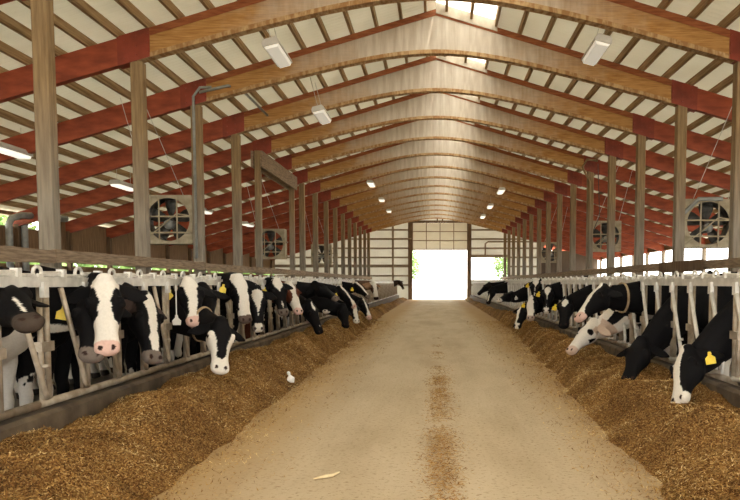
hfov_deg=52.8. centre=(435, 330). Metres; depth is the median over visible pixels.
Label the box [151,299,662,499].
floor
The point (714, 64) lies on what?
purlin
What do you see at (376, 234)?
wall
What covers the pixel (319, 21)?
purlin
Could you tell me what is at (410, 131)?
arch
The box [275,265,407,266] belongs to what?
trim
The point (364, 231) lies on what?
wooden post
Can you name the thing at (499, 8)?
purlin
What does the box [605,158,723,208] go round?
purlin
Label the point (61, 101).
purlin
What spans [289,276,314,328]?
panel
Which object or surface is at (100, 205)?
purlin
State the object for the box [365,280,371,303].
panel
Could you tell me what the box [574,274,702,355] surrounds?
cow
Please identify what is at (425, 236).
door
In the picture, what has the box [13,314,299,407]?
floor
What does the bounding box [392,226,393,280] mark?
trim
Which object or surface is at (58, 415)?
curb
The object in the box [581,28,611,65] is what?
lamp
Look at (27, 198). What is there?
purlin
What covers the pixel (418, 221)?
trim
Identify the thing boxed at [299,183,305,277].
wooden post
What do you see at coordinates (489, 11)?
window
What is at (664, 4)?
purlin
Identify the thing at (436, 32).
roof beam
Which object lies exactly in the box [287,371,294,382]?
paper scrap
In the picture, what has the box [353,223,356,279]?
wooden post
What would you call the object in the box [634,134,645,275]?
wooden post
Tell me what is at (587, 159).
conduit
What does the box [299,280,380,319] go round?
cow
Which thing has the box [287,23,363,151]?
purlin
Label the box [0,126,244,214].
purlin
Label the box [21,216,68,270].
vent pipe
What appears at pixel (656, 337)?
cow
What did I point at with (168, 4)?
purlin
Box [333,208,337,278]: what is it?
wooden post
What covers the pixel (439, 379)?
spilled feed
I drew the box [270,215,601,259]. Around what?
arch
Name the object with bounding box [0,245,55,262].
rail
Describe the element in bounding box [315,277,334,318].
panel
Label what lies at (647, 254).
wall post
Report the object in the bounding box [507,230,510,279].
wooden post
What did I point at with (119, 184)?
lamp
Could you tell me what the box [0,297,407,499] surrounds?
silage feed
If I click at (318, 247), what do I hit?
trim
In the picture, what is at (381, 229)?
trim
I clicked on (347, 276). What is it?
rail
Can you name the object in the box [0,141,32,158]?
lamp
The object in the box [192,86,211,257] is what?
conduit
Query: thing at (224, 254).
wall post
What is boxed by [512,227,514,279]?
wooden post
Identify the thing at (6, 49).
purlin
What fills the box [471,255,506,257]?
trim
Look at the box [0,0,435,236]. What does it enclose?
roof
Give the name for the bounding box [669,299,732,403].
cow
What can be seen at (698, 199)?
conduit
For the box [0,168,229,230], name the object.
purlin
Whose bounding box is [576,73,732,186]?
purlin
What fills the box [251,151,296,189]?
header beam
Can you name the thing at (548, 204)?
wooden post
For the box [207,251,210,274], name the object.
wall post
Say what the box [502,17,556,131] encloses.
purlin
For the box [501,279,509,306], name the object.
panel
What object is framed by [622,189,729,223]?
purlin
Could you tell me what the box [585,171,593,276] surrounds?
wooden post
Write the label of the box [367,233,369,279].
wooden post
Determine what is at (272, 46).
lamp
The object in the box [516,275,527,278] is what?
rail
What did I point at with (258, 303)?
cow
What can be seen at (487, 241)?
pipe
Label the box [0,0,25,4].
arch
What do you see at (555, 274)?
rail
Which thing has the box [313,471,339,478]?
stalk
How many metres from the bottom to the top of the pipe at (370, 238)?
3.270 m
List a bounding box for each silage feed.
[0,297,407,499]
[465,297,739,499]
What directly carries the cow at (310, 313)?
on the floor at (109, 376)
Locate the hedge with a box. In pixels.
[0,215,274,274]
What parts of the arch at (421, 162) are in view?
gusset plate, plate, gusset plate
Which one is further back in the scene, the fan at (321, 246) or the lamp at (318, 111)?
the fan at (321, 246)
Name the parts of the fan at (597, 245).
blade, blade, blade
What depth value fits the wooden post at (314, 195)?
30.74 m
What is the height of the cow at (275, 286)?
1.458 m
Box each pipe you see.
[5,212,33,267]
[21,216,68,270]
[199,84,268,115]
[370,238,411,280]
[485,241,536,255]
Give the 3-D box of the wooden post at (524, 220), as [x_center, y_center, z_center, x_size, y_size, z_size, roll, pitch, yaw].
[5.140,-4.011,43.060,0.200,4.990,0.200,0,4,0]
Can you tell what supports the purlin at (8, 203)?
on the arch at (410, 131)
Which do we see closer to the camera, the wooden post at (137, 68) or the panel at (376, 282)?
the wooden post at (137, 68)
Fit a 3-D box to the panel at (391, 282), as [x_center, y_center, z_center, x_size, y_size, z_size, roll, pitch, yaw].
[-2.785,-2.574,45.422,0.100,1.016,3.343,0,4,0]
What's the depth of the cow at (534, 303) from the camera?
15.70 m
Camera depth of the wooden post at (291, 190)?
25.76 m
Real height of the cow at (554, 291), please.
1.457 m
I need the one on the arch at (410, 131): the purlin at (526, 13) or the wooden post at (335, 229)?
the purlin at (526, 13)
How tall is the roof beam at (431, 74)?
4.163 m
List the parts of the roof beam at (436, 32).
gusset plate, plate, gusset plate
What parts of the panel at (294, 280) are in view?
rail, rail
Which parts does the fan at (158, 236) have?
blade, blade, motor, blade, blade, blade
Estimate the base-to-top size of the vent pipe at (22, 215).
3.276 m
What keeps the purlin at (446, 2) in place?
on the arch at (410, 131)
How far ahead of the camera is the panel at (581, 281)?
13.42 m
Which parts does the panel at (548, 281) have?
rail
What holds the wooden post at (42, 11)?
on the floor at (109, 376)
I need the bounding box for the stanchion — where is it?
[24,265,185,408]
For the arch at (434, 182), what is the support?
attached to the wall at (91, 239)
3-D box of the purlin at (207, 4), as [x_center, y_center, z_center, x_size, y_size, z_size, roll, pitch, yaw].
[-3.790,-6.221,24.648,0.055,0.150,64.000,0,4,0]
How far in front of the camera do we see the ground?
91.16 m
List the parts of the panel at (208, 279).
control rod, rail, rail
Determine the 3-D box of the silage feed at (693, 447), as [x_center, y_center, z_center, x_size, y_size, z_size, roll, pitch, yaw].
[1.735,-0.807,29.001,1.607,0.486,53.585,0,4,0]
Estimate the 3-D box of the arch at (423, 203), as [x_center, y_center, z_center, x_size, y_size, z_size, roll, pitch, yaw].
[0.000,-6.686,45.932,24.800,4.163,0.231,0,4,0]
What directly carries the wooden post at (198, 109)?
on the floor at (109, 376)
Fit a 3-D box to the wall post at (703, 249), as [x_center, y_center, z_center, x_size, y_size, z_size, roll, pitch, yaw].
[12.290,-2.423,33.994,0.140,3.000,0.160,0,4,0]
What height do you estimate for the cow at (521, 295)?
1.391 m
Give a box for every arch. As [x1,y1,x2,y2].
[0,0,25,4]
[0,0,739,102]
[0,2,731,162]
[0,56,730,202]
[13,93,729,225]
[65,120,727,232]
[106,140,722,237]
[166,168,704,245]
[169,156,721,235]
[188,178,684,249]
[207,187,665,252]
[223,194,649,254]
[243,201,633,255]
[249,206,622,257]
[268,211,606,257]
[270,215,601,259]
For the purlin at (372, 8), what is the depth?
15.05 m
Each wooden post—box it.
[30,0,61,381]
[130,61,150,274]
[190,105,205,274]
[231,134,242,333]
[254,150,262,275]
[289,186,295,318]
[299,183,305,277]
[312,193,318,277]
[324,201,328,278]
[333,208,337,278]
[341,214,344,278]
[348,219,351,279]
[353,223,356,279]
[359,226,361,279]
[363,230,365,279]
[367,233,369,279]
[503,233,506,279]
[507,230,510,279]
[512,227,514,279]
[517,223,520,275]
[522,219,526,278]
[529,214,532,278]
[537,208,541,277]
[545,201,550,277]
[556,193,562,312]
[569,183,576,316]
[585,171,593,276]
[606,155,615,275]
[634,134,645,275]
[672,105,686,274]
[728,61,739,271]
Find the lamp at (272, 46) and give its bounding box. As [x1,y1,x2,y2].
[262,28,291,67]
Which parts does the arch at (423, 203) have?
gusset plate, gusset plate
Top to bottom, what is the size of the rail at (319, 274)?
0.182 m
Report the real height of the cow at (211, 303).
1.420 m
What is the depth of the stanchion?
5.76 m
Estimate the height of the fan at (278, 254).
3.114 m
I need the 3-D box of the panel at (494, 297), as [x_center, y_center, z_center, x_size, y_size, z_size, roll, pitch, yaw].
[2.580,-1.774,33.147,0.110,1.016,3.165,0,4,0]
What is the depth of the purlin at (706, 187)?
24.61 m
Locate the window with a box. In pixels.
[437,1,500,63]
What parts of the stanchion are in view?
control rod, rail, rail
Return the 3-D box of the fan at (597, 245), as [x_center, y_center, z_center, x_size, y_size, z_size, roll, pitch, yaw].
[5.841,-4.088,24.508,1.271,2.884,1.456,0,4,0]
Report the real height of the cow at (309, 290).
1.451 m
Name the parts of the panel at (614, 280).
rail, rail, control rod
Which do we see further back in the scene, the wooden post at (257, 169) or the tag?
the wooden post at (257, 169)
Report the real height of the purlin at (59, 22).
0.150 m
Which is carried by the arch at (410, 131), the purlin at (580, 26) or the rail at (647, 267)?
the purlin at (580, 26)
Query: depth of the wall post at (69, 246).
24.74 m
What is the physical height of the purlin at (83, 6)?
0.150 m
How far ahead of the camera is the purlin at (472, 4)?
15.01 m
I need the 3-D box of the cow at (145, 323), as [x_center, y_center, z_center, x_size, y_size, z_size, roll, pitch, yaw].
[-3.560,0.156,6.732,2.727,1.420,0.807,1,4,13]
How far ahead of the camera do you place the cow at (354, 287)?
21.48 m
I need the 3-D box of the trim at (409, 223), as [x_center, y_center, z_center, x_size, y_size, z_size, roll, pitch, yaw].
[-1.970,-5.576,56.627,0.320,6.353,0.260,0,4,0]
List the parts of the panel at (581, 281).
rail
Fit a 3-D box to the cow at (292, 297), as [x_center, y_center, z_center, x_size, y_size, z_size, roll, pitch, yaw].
[-3.573,-0.292,13.334,2.705,1.458,0.772,1,4,11]
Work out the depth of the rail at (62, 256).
11.44 m
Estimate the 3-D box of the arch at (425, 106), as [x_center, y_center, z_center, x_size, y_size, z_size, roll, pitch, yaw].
[0.000,-5.101,21.584,24.800,4.163,0.231,0,4,0]
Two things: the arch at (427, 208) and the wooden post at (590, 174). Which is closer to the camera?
the wooden post at (590, 174)
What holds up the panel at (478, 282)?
on the curb at (730, 392)
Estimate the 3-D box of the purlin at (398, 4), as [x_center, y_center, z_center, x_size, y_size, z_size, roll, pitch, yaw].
[-0.730,-7.115,24.590,0.055,0.150,64.000,0,4,0]
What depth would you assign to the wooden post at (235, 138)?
18.57 m
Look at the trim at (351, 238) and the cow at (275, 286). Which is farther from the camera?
the trim at (351, 238)
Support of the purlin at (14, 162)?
on the arch at (410, 131)
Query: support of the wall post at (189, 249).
on the floor at (109, 376)
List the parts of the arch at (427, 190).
gusset plate, gusset plate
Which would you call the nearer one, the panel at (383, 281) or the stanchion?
the stanchion
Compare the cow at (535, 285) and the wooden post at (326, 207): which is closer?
the cow at (535, 285)
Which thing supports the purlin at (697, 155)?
on the arch at (410, 131)
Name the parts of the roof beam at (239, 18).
gusset plate, plate, gusset plate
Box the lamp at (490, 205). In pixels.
[487,203,493,208]
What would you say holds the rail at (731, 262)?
attached to the wooden post
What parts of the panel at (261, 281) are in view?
rail, rail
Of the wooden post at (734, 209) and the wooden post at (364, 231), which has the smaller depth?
the wooden post at (734, 209)
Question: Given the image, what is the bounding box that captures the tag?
[172,285,180,324]
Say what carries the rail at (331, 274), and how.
attached to the wooden post at (326, 207)
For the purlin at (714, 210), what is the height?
0.150 m
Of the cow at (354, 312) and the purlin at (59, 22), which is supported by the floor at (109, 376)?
the cow at (354, 312)
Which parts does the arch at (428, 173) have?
gusset plate, plate, gusset plate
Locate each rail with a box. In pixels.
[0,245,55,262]
[51,249,204,270]
[205,263,269,273]
[270,268,305,274]
[305,271,329,276]
[330,273,345,277]
[346,275,357,278]
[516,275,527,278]
[528,273,544,277]
[545,271,568,276]
[569,268,605,275]
[606,263,658,273]
[703,258,739,269]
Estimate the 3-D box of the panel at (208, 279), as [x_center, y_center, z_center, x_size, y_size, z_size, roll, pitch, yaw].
[-2.785,-0.235,9.498,0.100,1.016,3.343,0,4,0]
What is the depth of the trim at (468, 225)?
56.51 m
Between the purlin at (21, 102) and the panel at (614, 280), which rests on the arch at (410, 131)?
the purlin at (21, 102)
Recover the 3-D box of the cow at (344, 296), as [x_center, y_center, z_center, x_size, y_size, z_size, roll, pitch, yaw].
[-3.386,-0.513,17.101,3.088,1.412,0.633,0,4,-4]
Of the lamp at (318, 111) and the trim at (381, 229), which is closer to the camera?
the lamp at (318, 111)
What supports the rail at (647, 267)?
attached to the wooden post at (640, 139)
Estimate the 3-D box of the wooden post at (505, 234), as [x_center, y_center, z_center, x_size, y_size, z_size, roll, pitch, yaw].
[5.140,-4.803,55.235,0.200,4.990,0.200,0,4,0]
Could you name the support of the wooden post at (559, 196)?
on the floor at (617, 337)
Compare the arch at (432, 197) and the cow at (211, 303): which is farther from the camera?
the arch at (432, 197)
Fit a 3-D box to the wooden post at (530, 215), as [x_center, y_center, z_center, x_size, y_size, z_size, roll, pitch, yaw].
[5.140,-3.812,40.017,0.200,4.990,0.200,0,4,0]
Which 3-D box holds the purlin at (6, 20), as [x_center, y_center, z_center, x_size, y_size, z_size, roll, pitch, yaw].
[-6.340,-5.475,24.697,0.055,0.150,64.000,0,4,0]
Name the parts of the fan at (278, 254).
motor, blade, blade, blade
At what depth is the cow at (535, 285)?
18.07 m
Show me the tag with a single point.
(176, 321)
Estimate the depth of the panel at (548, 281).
16.02 m
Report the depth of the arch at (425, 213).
51.92 m
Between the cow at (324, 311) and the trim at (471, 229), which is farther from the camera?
the trim at (471, 229)
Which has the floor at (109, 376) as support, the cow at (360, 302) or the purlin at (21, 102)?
the cow at (360, 302)
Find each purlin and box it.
[0,11,298,198]
[0,40,288,202]
[0,66,278,205]
[0,108,254,212]
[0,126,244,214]
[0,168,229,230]
[0,179,219,232]
[0,201,173,235]
[3,159,223,222]
[8,98,266,208]
[17,0,309,195]
[17,195,211,235]
[31,153,231,218]
[67,0,319,192]
[114,0,322,179]
[158,0,334,176]
[199,0,344,172]
[237,0,350,156]
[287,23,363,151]
[315,17,369,131]
[343,11,384,126]
[370,6,394,99]
[397,3,407,62]
[424,1,427,56]
[444,1,447,56]
[464,3,474,62]
[478,6,501,98]
[487,11,528,126]
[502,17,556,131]
[508,23,584,151]
[521,0,634,156]
[527,0,672,172]
[537,0,713,176]
[549,4,739,179]
[552,59,723,192]
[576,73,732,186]
[581,136,730,211]
[582,121,731,201]
[585,115,712,189]
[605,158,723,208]
[616,165,730,212]
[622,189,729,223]
[626,185,714,215]
[645,209,717,230]
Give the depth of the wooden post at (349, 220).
42.93 m
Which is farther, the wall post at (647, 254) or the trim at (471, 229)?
the trim at (471, 229)
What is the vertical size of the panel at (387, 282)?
1.016 m
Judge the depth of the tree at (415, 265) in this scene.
83.45 m
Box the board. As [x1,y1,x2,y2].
[659,259,703,272]
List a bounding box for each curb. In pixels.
[0,295,398,441]
[470,295,739,408]
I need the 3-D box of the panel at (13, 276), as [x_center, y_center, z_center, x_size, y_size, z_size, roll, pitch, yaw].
[-2.785,0.154,3.511,0.100,1.016,3.343,0,4,0]
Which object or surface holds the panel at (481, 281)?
on the curb at (730, 392)
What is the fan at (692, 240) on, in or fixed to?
attached to the wooden post at (680, 141)
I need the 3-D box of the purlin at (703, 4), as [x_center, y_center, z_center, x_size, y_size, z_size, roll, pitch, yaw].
[4.300,-6.072,24.658,0.055,0.150,64.000,0,4,0]
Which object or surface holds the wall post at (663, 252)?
on the floor at (617, 337)
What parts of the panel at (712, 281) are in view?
rail, control rod, rail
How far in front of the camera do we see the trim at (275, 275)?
56.70 m
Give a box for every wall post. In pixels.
[13,224,21,267]
[66,231,72,270]
[106,237,112,274]
[166,245,169,273]
[188,248,191,274]
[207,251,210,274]
[223,253,226,272]
[645,253,648,274]
[661,251,664,262]
[702,248,705,271]
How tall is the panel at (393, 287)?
1.016 m
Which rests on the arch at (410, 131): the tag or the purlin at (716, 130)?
the purlin at (716, 130)
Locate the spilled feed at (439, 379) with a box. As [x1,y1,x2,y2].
[410,337,479,499]
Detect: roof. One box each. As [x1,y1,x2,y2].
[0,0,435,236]
[480,0,739,237]
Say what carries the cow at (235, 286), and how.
on the floor at (109, 376)
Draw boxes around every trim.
[0,210,133,232]
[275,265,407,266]
[275,275,407,276]
[287,257,407,257]
[318,247,407,248]
[345,238,407,239]
[377,229,407,230]
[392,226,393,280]
[408,222,411,298]
[412,220,463,222]
[467,223,470,297]
[471,229,494,230]
[471,238,526,239]
[471,247,536,248]
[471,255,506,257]
[596,238,709,259]
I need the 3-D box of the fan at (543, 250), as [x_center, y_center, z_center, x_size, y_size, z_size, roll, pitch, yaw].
[5.871,-4.851,36.684,1.271,2.926,1.456,0,4,0]
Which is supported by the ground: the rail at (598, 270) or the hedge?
the hedge
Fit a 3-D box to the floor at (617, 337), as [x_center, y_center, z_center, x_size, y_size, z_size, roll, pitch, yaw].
[7.570,-0.337,25.031,10.060,0.001,64.000,0,4,0]
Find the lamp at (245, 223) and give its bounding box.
[242,214,254,226]
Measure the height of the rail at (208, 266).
0.181 m
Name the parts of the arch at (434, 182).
gusset plate, plate, gusset plate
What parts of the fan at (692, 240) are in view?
blade, blade, blade, motor, blade, blade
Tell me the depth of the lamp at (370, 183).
32.47 m
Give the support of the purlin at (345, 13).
on the arch at (410, 131)
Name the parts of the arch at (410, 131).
gusset plate, plate, gusset plate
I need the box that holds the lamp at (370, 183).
[366,180,375,186]
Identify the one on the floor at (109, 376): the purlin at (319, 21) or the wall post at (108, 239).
the wall post at (108, 239)
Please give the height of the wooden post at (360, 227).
4.990 m
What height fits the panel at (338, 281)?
1.016 m
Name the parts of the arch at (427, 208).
gusset plate, gusset plate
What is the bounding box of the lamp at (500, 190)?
[496,187,505,193]
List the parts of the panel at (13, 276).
control rod, rail, rail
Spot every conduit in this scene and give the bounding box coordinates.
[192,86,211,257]
[581,158,597,266]
[685,197,722,213]
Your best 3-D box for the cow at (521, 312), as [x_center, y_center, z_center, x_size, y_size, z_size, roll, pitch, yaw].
[3.214,-0.466,16.306,3.031,1.411,0.592,0,4,2]
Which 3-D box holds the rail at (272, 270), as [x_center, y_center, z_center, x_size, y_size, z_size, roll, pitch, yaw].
[-4.880,-1.951,24.665,0.068,0.181,6.080,0,4,0]
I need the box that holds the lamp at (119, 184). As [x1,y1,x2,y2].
[109,169,132,190]
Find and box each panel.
[0,268,41,420]
[174,271,252,361]
[249,274,291,340]
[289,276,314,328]
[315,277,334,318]
[333,278,347,285]
[346,279,355,294]
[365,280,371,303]
[372,280,377,302]
[377,280,381,300]
[381,280,385,299]
[385,280,389,297]
[389,281,392,296]
[392,281,394,295]
[475,281,476,295]
[477,280,480,297]
[480,280,483,298]
[483,280,486,299]
[491,280,495,302]
[496,280,502,304]
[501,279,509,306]
[508,279,518,309]
[517,278,529,307]
[528,277,545,318]
[543,276,566,323]
[564,275,597,330]
[594,272,648,347]
[644,269,739,385]
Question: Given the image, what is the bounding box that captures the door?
[412,223,466,249]
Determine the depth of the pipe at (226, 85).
15.31 m
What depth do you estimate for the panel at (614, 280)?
9.84 m
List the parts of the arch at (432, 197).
gusset plate, gusset plate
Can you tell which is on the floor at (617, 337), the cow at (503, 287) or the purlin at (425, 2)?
the cow at (503, 287)
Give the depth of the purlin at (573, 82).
18.05 m
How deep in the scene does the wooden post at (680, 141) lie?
15.53 m
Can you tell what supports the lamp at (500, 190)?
hanging from the roof at (510, 19)
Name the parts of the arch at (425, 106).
gusset plate, plate, gusset plate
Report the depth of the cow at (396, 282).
48.29 m
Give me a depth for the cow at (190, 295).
7.75 m
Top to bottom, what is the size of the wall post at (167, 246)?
3.000 m
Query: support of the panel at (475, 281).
on the curb at (730, 392)
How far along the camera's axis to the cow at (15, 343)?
5.59 m
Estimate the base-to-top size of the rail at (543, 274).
0.181 m
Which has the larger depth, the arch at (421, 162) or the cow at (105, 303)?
the arch at (421, 162)
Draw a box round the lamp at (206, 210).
[205,197,212,213]
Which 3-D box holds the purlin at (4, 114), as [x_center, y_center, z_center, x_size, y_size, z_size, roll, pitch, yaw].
[-8.380,-4.879,24.735,0.055,0.150,64.000,0,4,0]
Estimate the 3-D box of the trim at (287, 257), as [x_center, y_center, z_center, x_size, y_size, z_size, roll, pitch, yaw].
[-7.225,-5.614,56.685,10.350,0.120,0.140,0,4,0]
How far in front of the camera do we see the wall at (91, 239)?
28.71 m
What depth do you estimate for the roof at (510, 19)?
15.63 m
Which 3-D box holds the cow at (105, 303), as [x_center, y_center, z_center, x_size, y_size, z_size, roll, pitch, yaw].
[-3.559,0.184,6.115,2.723,1.445,0.848,1,4,15]
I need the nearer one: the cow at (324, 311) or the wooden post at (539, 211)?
the cow at (324, 311)
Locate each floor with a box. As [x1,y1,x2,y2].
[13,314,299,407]
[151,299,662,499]
[511,302,731,376]
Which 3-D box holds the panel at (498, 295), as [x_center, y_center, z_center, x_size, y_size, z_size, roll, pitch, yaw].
[2.580,-1.589,30.303,0.110,1.016,3.165,0,4,0]
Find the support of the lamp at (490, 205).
hanging from the roof at (510, 19)
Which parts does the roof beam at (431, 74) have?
gusset plate, plate, gusset plate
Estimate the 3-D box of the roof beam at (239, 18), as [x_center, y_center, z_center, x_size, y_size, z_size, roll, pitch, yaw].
[0.000,-4.507,12.453,24.800,4.163,0.231,0,4,0]
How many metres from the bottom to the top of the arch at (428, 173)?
4.163 m
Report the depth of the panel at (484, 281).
38.70 m
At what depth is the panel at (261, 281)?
12.36 m
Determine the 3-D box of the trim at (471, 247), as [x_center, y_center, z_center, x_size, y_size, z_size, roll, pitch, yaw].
[5.310,-6.312,56.640,5.380,0.120,0.140,0,4,0]
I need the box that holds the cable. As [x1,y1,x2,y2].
[593,168,599,230]
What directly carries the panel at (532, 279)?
on the curb at (730, 392)
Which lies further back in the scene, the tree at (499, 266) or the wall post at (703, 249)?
the tree at (499, 266)
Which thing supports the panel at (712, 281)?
on the curb at (730, 392)
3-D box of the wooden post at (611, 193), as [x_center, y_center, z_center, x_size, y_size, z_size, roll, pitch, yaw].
[5.140,-2.624,21.756,0.200,4.990,0.200,0,4,0]
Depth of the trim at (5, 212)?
21.50 m
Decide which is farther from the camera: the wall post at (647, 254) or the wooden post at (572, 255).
the wall post at (647, 254)
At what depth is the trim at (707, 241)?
40.61 m
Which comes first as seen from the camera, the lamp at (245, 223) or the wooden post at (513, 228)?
the lamp at (245, 223)
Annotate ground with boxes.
[412,289,466,298]
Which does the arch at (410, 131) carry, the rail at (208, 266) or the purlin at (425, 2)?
the purlin at (425, 2)
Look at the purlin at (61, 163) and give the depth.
20.86 m
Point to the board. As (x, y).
(687, 265)
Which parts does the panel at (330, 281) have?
rail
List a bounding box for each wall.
[0,222,274,276]
[275,219,597,298]
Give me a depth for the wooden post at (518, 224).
45.94 m
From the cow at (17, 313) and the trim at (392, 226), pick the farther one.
the trim at (392, 226)
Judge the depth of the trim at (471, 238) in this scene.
56.52 m
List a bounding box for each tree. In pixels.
[412,250,420,280]
[490,258,506,276]
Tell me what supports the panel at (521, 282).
on the curb at (730, 392)
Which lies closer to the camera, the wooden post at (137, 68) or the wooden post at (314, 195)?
the wooden post at (137, 68)
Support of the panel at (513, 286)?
on the curb at (730, 392)
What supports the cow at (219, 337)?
on the floor at (109, 376)
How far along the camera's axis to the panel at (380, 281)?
36.57 m
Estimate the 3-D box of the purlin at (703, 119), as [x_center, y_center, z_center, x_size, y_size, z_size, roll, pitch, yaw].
[6.340,-5.475,24.697,0.055,0.150,64.000,0,4,0]
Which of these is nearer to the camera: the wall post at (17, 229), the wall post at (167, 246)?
the wall post at (17, 229)
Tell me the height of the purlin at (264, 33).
0.150 m
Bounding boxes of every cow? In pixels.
[0,266,132,410]
[0,285,49,337]
[14,273,244,398]
[16,266,147,405]
[32,275,216,394]
[54,270,166,394]
[68,273,230,383]
[90,272,257,377]
[98,274,276,375]
[196,275,292,341]
[206,275,338,346]
[237,282,356,331]
[244,274,302,338]
[255,295,323,335]
[272,296,352,330]
[282,276,329,327]
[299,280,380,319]
[299,300,360,322]
[302,278,371,319]
[322,278,369,315]
[393,280,403,289]
[477,278,557,316]
[486,282,558,317]
[496,286,598,318]
[513,307,640,339]
[521,295,598,323]
[524,278,618,335]
[535,275,640,323]
[551,275,650,343]
[566,273,715,356]
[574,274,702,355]
[616,270,736,379]
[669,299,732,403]
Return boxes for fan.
[120,98,192,244]
[246,182,287,258]
[305,212,332,264]
[541,207,567,262]
[593,160,632,251]
[684,107,731,247]
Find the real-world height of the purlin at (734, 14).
0.150 m
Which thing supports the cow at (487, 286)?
on the floor at (617, 337)
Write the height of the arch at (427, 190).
4.163 m
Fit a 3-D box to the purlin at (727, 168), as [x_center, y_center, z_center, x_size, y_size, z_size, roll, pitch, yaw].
[8.380,-4.879,24.735,0.055,0.150,64.000,0,4,0]
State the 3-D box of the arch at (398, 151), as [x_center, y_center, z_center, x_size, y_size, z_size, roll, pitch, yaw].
[0.000,-5.497,27.671,24.800,4.163,0.231,0,4,0]
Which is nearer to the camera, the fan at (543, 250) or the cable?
the cable
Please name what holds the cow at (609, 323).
on the floor at (617, 337)
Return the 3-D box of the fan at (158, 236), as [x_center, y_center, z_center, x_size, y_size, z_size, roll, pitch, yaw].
[-5.890,-3.398,15.568,1.092,3.110,1.607,3,4,34]
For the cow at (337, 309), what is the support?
on the floor at (109, 376)
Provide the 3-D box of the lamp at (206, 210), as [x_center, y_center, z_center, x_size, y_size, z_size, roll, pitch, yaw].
[-8.700,-4.922,27.739,0.300,1.000,1.240,0,4,0]
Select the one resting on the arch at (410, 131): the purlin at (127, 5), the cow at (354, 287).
the purlin at (127, 5)
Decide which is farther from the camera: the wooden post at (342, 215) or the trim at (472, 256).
the trim at (472, 256)
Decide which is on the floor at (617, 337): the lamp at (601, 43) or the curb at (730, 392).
the curb at (730, 392)
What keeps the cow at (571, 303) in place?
on the floor at (617, 337)
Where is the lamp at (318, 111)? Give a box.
[310,78,331,124]
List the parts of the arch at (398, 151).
gusset plate, plate, gusset plate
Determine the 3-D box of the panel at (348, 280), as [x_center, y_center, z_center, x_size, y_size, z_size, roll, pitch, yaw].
[-2.785,-1.210,24.467,0.100,1.016,3.343,0,4,0]

